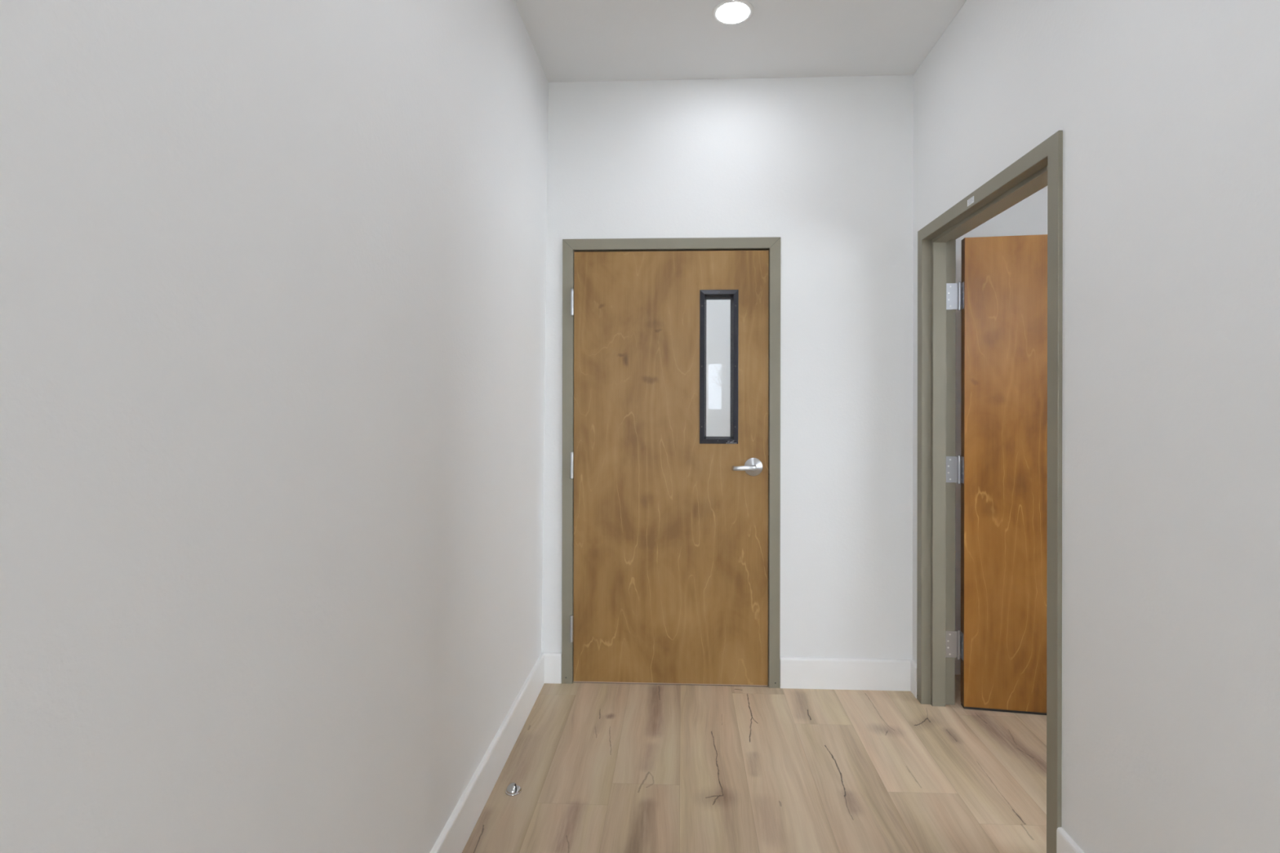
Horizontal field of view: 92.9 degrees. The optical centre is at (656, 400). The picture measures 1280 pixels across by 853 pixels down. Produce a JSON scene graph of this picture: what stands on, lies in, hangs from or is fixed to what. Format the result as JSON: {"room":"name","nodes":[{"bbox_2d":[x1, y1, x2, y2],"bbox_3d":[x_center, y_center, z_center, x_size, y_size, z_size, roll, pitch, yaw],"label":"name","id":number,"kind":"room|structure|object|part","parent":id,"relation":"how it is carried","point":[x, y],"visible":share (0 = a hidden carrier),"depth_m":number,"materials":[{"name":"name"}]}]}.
{"room":"office corridor","nodes":[
{"label":"office corridor","id":0,"kind":"room"},
{"bbox_2d":[0,0,548,852],"bbox_3d":[-0.734,-0.087,-0.189,0.190,2.827,6.361,0,0,2],"label":"wall","id":1,"kind":"structure","parent":0,"point":[273,273],"depth_m":0.94,"materials":[{"name":"paint"}]},
{"bbox_2d":[430,653,544,852],"bbox_3d":[-0.661,1.257,-0.152,0.018,0.139,6.041,0,0,2],"label":"baseboard","id":2,"kind":"structure","parent":1,"relation":"attached to","point":[454,837],"depth_m":2.04,"materials":[{"name":"paint"}]},
{"bbox_2d":[706,299,730,436],"bbox_3d":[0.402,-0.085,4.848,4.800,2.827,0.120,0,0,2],"label":"window","id":3,"kind":"structure","parent":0,"point":[717,311],"depth_m":4.79,"materials":[{"name":"glass"}]},
{"bbox_2d":[541,75,913,659],"bbox_3d":[-0.438,-0.086,2.922,3.281,2.827,0.121,0,0,2],"label":"wall","id":4,"kind":"structure","parent":0,"point":[824,166],"depth_m":2.81,"materials":[{"name":"paint"}]},
{"bbox_2d":[541,652,561,684],"bbox_3d":[-0.495,1.257,2.857,0.100,0.139,0.014,0,0,2],"label":"baseboard","id":5,"kind":"structure","parent":4,"relation":"attached to","point":[553,661],"depth_m":2.85,"materials":[{"name":"paint"}]},
{"bbox_2d":[561,236,780,688],"bbox_3d":[0.066,0.286,2.872,1.016,2.084,0.204,0,0,2],"label":"door","id":6,"kind":"structure","parent":4,"relation":"in","point":[671,531],"depth_m":2.84,"materials":[{"name":"brown wood"}]},
{"bbox_3d":[0.402,0.308,2.783,0.111,0.026,0.053,0,0,2],"label":"lever handle","id":7,"kind":"part","parent":6,"relation":"part of","materials":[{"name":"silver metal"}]},
{"bbox_2d":[779,657,911,691],"bbox_3d":[0.873,1.260,2.800,0.606,0.139,0.014,0,0,2],"label":"baseboard","id":8,"kind":"structure","parent":4,"relation":"attached to","point":[795,673],"depth_m":2.79,"materials":[{"name":"paint"}]},
{"bbox_2d":[514,0,966,82],"bbox_3d":[1.424,-1.556,1.692,7.100,0.120,10.300,0,0,2],"label":"ceiling","id":9,"kind":"structure","parent":0,"point":[571,40],"depth_m":2.50,"materials":[{"name":"paint"}]},
{"bbox_2d":[711,0,753,25],"bbox_3d":[0.294,-1.494,2.344,0.160,0.008,0.160,0,0,2],"label":"recessed light","id":10,"kind":"object","parent":9,"relation":"in","point":[726,12],"visible":1,"depth_m":2.34,"materials":[{"name":"white plastic"}]},
{"bbox_2d":[462,675,1046,852],"bbox_3d":[1.319,1.390,1.696,7.300,0.120,10.300,0,0,2],"label":"floor","id":11,"kind":"structure","parent":0,"point":[597,767],"depth_m":2.14,"materials":[{"name":"brown wood"}]},
{"bbox_2d":[505,782,521,796],"bbox_3d":[-0.486,1.314,2.064,0.053,0.026,0.053,0,0,-18],"label":"door stop","id":12,"kind":"object","parent":11,"relation":"on","point":[512,790],"visible":1,"depth_m":2.05,"materials":[{"name":"silver metal"}]},
{"bbox_2d":[955,186,1047,631],"bbox_3d":[3.166,-0.080,2.961,3.720,2.827,0.140,0,0,2],"label":"wall","id":13,"kind":"structure","parent":0,"point":[1028,216],"depth_m":2.96,"materials":[{"name":"paint"}]},
{"bbox_2d":[955,657,960,675],"bbox_3d":[2.421,1.263,2.915,2.199,0.139,0.014,0,0,2],"label":"baseboard","id":14,"kind":"structure","parent":13,"relation":"attached to","point":[957,662],"depth_m":2.95,"materials":[{"name":"paint"}]},
{"bbox_2d":[912,0,1279,852],"bbox_3d":[1.113,-0.084,-0.211,0.120,2.827,6.470,0,0,2],"label":"wall","id":15,"kind":"structure","parent":0,"point":[1167,112],"depth_m":1.36,"materials":[{"name":"paint"}]},
{"bbox_2d":[910,659,916,698],"bbox_3d":[1.167,1.260,2.754,0.014,0.139,0.082,0,0,2],"label":"baseboard","id":16,"kind":"structure","parent":15,"relation":"attached to","point":[913,664],"depth_m":2.75,"materials":[{"name":"paint"}]},
{"bbox_2d":[916,129,1062,852],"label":"door","id":17,"kind":"structure","parent":15,"relation":"in","point":[1008,468],"depth_m":2.59,"materials":[{"name":"brown wood"}]},
{"bbox_3d":[1.326,1.065,2.644,0.002,0.114,0.041,0,0,9],"label":"hinge plate","id":18,"kind":"part","parent":17,"relation":"part of","materials":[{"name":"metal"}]},
{"bbox_3d":[1.328,0.301,2.644,0.002,0.114,0.041,0,0,9],"label":"hinge plate","id":19,"kind":"part","parent":17,"relation":"part of","materials":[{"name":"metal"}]},
{"bbox_3d":[1.329,-0.455,2.644,0.002,0.114,0.041,0,0,9],"label":"hinge plate","id":20,"kind":"part","parent":17,"relation":"part of","materials":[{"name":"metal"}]},
{"bbox_2d":[1056,826,1084,852],"bbox_3d":[1.020,1.260,-0.772,0.014,0.139,4.943,0,0,2],"label":"baseboard","id":21,"kind":"structure","parent":15,"relation":"attached to","point":[1064,843],"depth_m":1.66,"materials":[{"name":"paint"}]}
]}

